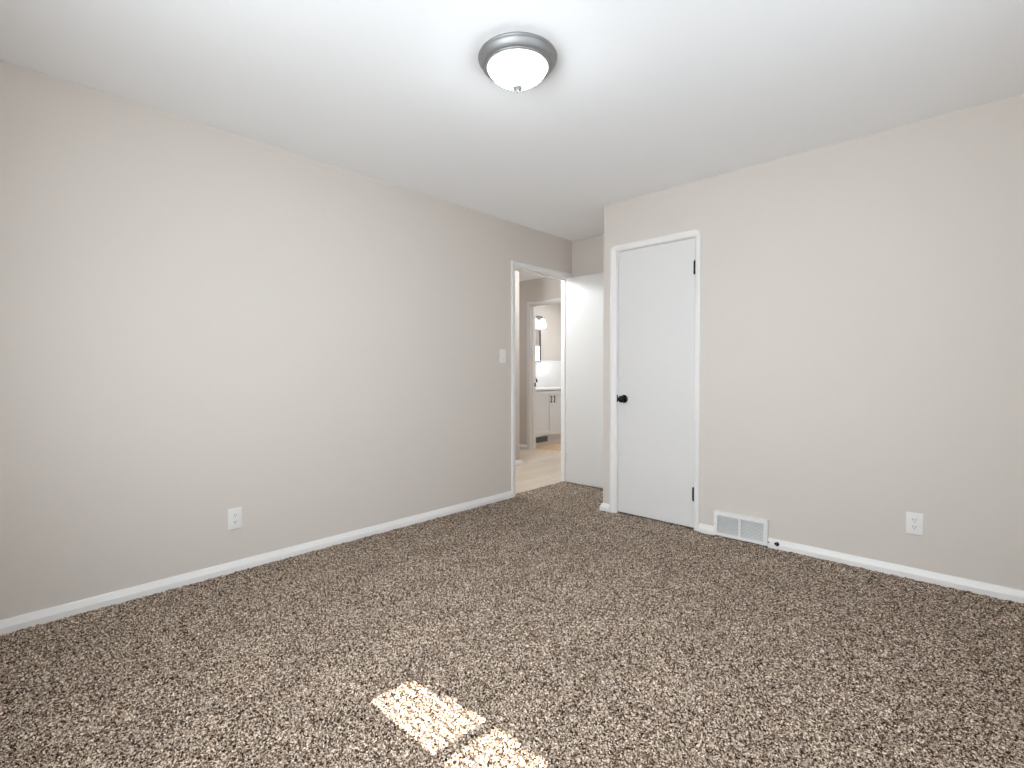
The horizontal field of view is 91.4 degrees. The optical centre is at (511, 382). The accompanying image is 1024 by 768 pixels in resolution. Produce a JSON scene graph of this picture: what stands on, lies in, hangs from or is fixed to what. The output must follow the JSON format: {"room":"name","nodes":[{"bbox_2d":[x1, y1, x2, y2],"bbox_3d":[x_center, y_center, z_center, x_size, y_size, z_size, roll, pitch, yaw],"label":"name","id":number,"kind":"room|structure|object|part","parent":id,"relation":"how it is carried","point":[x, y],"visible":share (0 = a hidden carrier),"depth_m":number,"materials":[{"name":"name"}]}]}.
{"room":"empty bedroom","nodes":[
{"label":"empty bedroom","id":0,"kind":"room"},
{"bbox_2d":[0,60,571,619],"bbox_3d":[-0.996,-0.174,3.453,0.100,2.440,4.768,1,2,43],"label":"wall","id":1,"kind":"structure","parent":0,"point":[199,322],"depth_m":2.71,"materials":[{"name":"beige paint"}]},
{"bbox_2d":[228,507,241,529],"bbox_3d":[-1.551,0.764,2.802,0.009,0.118,0.074,1,2,43],"label":"wall outlet","id":2,"kind":"object","parent":1,"relation":"attached to","point":[235,514],"visible":1,"depth_m":2.80,"materials":[{"name":"white plastic"}]},
{"bbox_2d":[0,491,512,634],"bbox_3d":[-1.258,1.030,3.110,0.020,0.068,3.671,1,2,43],"label":"baseboard","id":3,"kind":"structure","parent":1,"relation":"attached to","point":[43,616],"depth_m":2.71,"materials":[{"name":"white paint"}]},
{"bbox_2d":[500,349,505,362],"bbox_3d":[-0.076,-0.228,4.344,0.017,0.118,0.074,1,2,43],"label":"light switch","id":4,"kind":"object","parent":1,"relation":"attached to","point":[502,351],"visible":1,"depth_m":4.34,"materials":[{"name":"white plastic"}]},
{"bbox_2d":[511,260,572,496],"bbox_3d":[0.268,-0.031,4.786,0.116,2.116,0.894,1,2,43],"label":"door frame","id":5,"kind":"structure","parent":1,"relation":"attached to","point":[563,279],"depth_m":4.83,"materials":[{"name":"white paint"}]},
{"bbox_2d":[0,442,1023,767],"bbox_3d":[0.245,1.045,4.497,6.620,0.056,7.750,1,2,43],"label":"floor","id":6,"kind":"structure","parent":0,"point":[541,627],"depth_m":1.93,"materials":[{"name":"carpet"}]},
{"bbox_2d":[534,448,560,452],"bbox_3d":[0.570,0.971,7.047,0.680,0.011,0.040,1,2,43],"label":"threshold","id":7,"kind":"object","parent":6,"relation":"on","point":[534,448],"visible":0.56,"depth_m":7.08,"materials":[{"name":"beige wood"}]},
{"bbox_2d":[536,387,560,445],"bbox_3d":[0.435,0.522,7.854,0.557,0.876,0.900,1,2,43],"label":"bathroom vanity","id":8,"kind":"object","parent":6,"relation":"on","point":[548,399],"visible":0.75,"depth_m":7.65,"materials":[{"name":"white paint"}]},
{"bbox_2d":[536,436,547,442],"bbox_3d":[0.445,0.870,7.616,0.012,0.088,0.300,1,2,43],"label":"floor register","id":9,"kind":"object","parent":8,"relation":"in","point":[542,438],"visible":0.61,"depth_m":7.63,"materials":[{"name":"grey metal"}]},
{"bbox_3d":[0.458,0.470,7.534,0.020,0.662,0.428,1,2,43],"label":"cabinet door","id":10,"kind":"part","parent":8,"relation":"part of","materials":[{"name":"white paint"}]},
{"bbox_2d":[536,387,560,390],"bbox_3d":[0.425,0.100,7.854,0.533,0.032,0.900,1,2,43],"label":"countertop","id":11,"kind":"structure","parent":8,"relation":"on","point":[537,388],"depth_m":7.68,"materials":[{"name":"white stone"}]},
{"bbox_3d":[0.752,0.463,7.846,0.020,0.662,0.428,1,2,43],"label":"cabinet door","id":12,"kind":"part","parent":8,"relation":"part of","materials":[{"name":"white paint"}]},
{"bbox_2d":[0,0,1023,280],"bbox_3d":[0.242,-1.466,4.446,6.820,0.100,7.950,1,2,43],"label":"ceiling","id":13,"kind":"structure","parent":0,"point":[639,97],"depth_m":2.25,"materials":[{"name":"white paint"}]},
{"bbox_2d":[478,32,556,92],"bbox_3d":[0.024,-1.296,2.109,0.333,0.145,0.333,1,2,43],"label":"ceiling light","id":14,"kind":"object","parent":13,"relation":"attached to","point":[516,61],"visible":1,"depth_m":2.03,"materials":[{"name":"white glass"}]},
{"bbox_3d":[0.024,-1.286,2.109,0.253,0.084,0.253,1,2,43],"label":"lamp shade","id":15,"kind":"part","parent":14,"relation":"part of","materials":[{"name":"white glass"}]},
{"bbox_2d":[515,270,519,459],"bbox_3d":[-0.947,-0.210,5.215,1.818,2.440,4.321,0,1,8],"label":"wall","id":16,"kind":"structure","parent":0,"point":[517,457],"depth_m":5.98,"materials":[{"name":"beige paint"}]},
{"bbox_2d":[515,444,526,465],"bbox_3d":[-0.737,0.972,5.879,1.658,0.068,4.564,0,1,11],"label":"baseboard","id":17,"kind":"structure","parent":16,"relation":"attached to","point":[521,446],"depth_m":6.02,"materials":[{"name":"white paint"}]},
{"bbox_2d":[519,277,560,444],"bbox_3d":[-0.057,-0.243,6.751,3.256,2.440,1.322,1,2,43],"label":"wall","id":18,"kind":"structure","parent":0,"point":[545,288],"depth_m":7.26,"materials":[{"name":"beige paint"}]},
{"bbox_2d":[527,298,560,449],"bbox_3d":[0.547,-0.084,7.002,0.786,2.131,0.138,1,2,43],"label":"door frame","id":19,"kind":"structure","parent":18,"relation":"attached to","point":[532,307],"depth_m":7.21,"materials":[{"name":"white paint"}]},
{"bbox_2d":[536,304,560,360],"bbox_3d":[1.343,-0.262,7.618,2.406,2.440,1.860,1,2,43],"label":"wall","id":20,"kind":"structure","parent":0,"point":[550,335],"depth_m":8.49,"materials":[{"name":"beige paint"}]},
{"bbox_2d":[536,330,540,361],"bbox_3d":[0.228,-0.594,8.021,0.022,0.530,0.704,1,2,43],"label":"wall mirror","id":21,"kind":"object","parent":20,"relation":"attached to","point":[538,332],"visible":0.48,"depth_m":8.24,"materials":[{"name":"mirror"}]},
{"bbox_2d":[536,316,545,327],"bbox_3d":[0.330,-0.987,8.000,0.189,0.203,0.600,1,2,43],"label":"vanity light","id":22,"kind":"object","parent":20,"relation":"attached to","point":[542,324],"visible":0.41,"depth_m":8.09,"materials":[{"name":"white glass"}]},
{"bbox_3d":[0.496,-0.956,8.126,0.118,0.134,0.118,1,2,43],"label":"lamp shade","id":23,"kind":"part","parent":22,"relation":"part of","materials":[{"name":"white glass"}]},
{"bbox_2d":[536,362,560,386],"bbox_3d":[0.509,0.302,8.347,0.008,1.285,1.760,1,2,43],"label":"wall tile","id":24,"kind":"structure","parent":20,"relation":"attached to","point":[548,374],"depth_m":8.45,"materials":[{"name":"white tile"}]},
{"bbox_2d":[572,234,603,276],"bbox_3d":[1.938,-0.187,3.897,3.564,2.440,0.100,1,2,43],"label":"wall","id":25,"kind":"structure","parent":0,"point":[587,253],"depth_m":4.92,"materials":[{"name":"beige paint"}]},
{"bbox_2d":[566,272,603,487],"bbox_3d":[0.836,-0.014,4.759,0.784,2.037,0.166,1,2,43],"label":"door","id":26,"kind":"structure","parent":25,"relation":"in","point":[585,294],"depth_m":4.85,"materials":[{"name":"white paint"}]},
{"bbox_2d":[603,93,1023,590],"bbox_3d":[1.766,-0.171,3.113,2.740,2.440,0.100,1,2,43],"label":"wall","id":27,"kind":"structure","parent":0,"point":[862,335],"depth_m":2.81,"materials":[{"name":"beige paint"}]},
{"bbox_2d":[610,229,700,530],"bbox_3d":[1.075,-0.011,3.756,0.722,2.115,0.116,1,2,43],"label":"door frame","id":28,"kind":"structure","parent":27,"relation":"attached to","point":[613,252],"depth_m":3.84,"materials":[{"name":"white paint"}]},
{"bbox_2d":[617,238,695,527],"bbox_3d":[1.049,0.005,3.706,0.638,2.038,0.100,1,2,43],"label":"door","id":29,"kind":"structure","parent":27,"relation":"in","point":[656,395],"depth_m":3.70,"materials":[{"name":"white paint"}]},
{"bbox_3d":[0.849,0.130,3.866,0.052,0.052,0.056,1,2,43],"label":"knob","id":30,"kind":"part","parent":29,"relation":"part of","materials":[{"name":"black metal"}]},
{"bbox_2d":[714,510,769,545],"bbox_3d":[1.506,0.956,3.288,0.349,0.161,0.036,1,2,43],"label":"air vent","id":31,"kind":"object","parent":27,"relation":"in","point":[755,530],"visible":1,"depth_m":3.28,"materials":[{"name":"white metal"}]},
{"bbox_2d":[717,515,737,535],"bbox_3d":[1.442,0.958,3.339,0.138,0.115,0.009,1,2,43],"label":"grille","id":32,"kind":"object","parent":31,"relation":"attached to","point":[727,525],"depth_m":3.34,"materials":[{"name":"white metal"}]},
{"bbox_2d":[741,520,762,541],"bbox_3d":[1.554,0.960,3.234,0.138,0.115,0.009,1,2,43],"label":"grille","id":33,"kind":"object","parent":31,"relation":"attached to","point":[751,530],"depth_m":3.24,"materials":[{"name":"white metal"}]},
{"bbox_2d":[698,523,1023,603],"bbox_3d":[1.978,1.030,2.857,1.850,0.068,0.020,1,2,43],"label":"baseboard","id":34,"kind":"structure","parent":27,"relation":"attached to","point":[1000,592],"depth_m":2.72,"materials":[{"name":"white paint"}]},
{"bbox_2d":[906,511,923,535],"bbox_3d":[2.162,0.759,2.685,0.074,0.118,0.009,1,2,43],"label":"wall outlet","id":35,"kind":"object","parent":27,"relation":"attached to","point":[914,521],"visible":1,"depth_m":2.68,"materials":[{"name":"white plastic"}]},
{"bbox_2d":[910,525,917,529],"bbox_3d":[2.161,0.779,2.684,0.034,0.027,0.003,1,2,43],"label":"receptacle","id":36,"kind":"object","parent":35,"relation":"attached to","point":[912,527],"depth_m":2.68,"materials":[{"name":"white plastic"}]},
{"bbox_2d":[910,517,918,522],"bbox_3d":[2.160,0.740,2.683,0.034,0.027,0.003,1,2,43],"label":"receptacle","id":37,"kind":"object","parent":35,"relation":"attached to","point":[912,519],"depth_m":2.68,"materials":[{"name":"white plastic"}]},
{"bbox_3d":[1.041,-0.194,4.268,0.100,2.440,0.589,1,2,43],"label":"wall","id":38,"kind":"structure","parent":0,"visible":0},
{"bbox_2d":[600,503,609,511],"bbox_3d":[0.982,1.003,4.267,0.088,0.068,0.709,1,2,43],"label":"baseboard","id":39,"kind":"structure","parent":38,"relation":"attached to","point":[603,507],"depth_m":4.01,"materials":[{"name":"white paint"}]}
]}

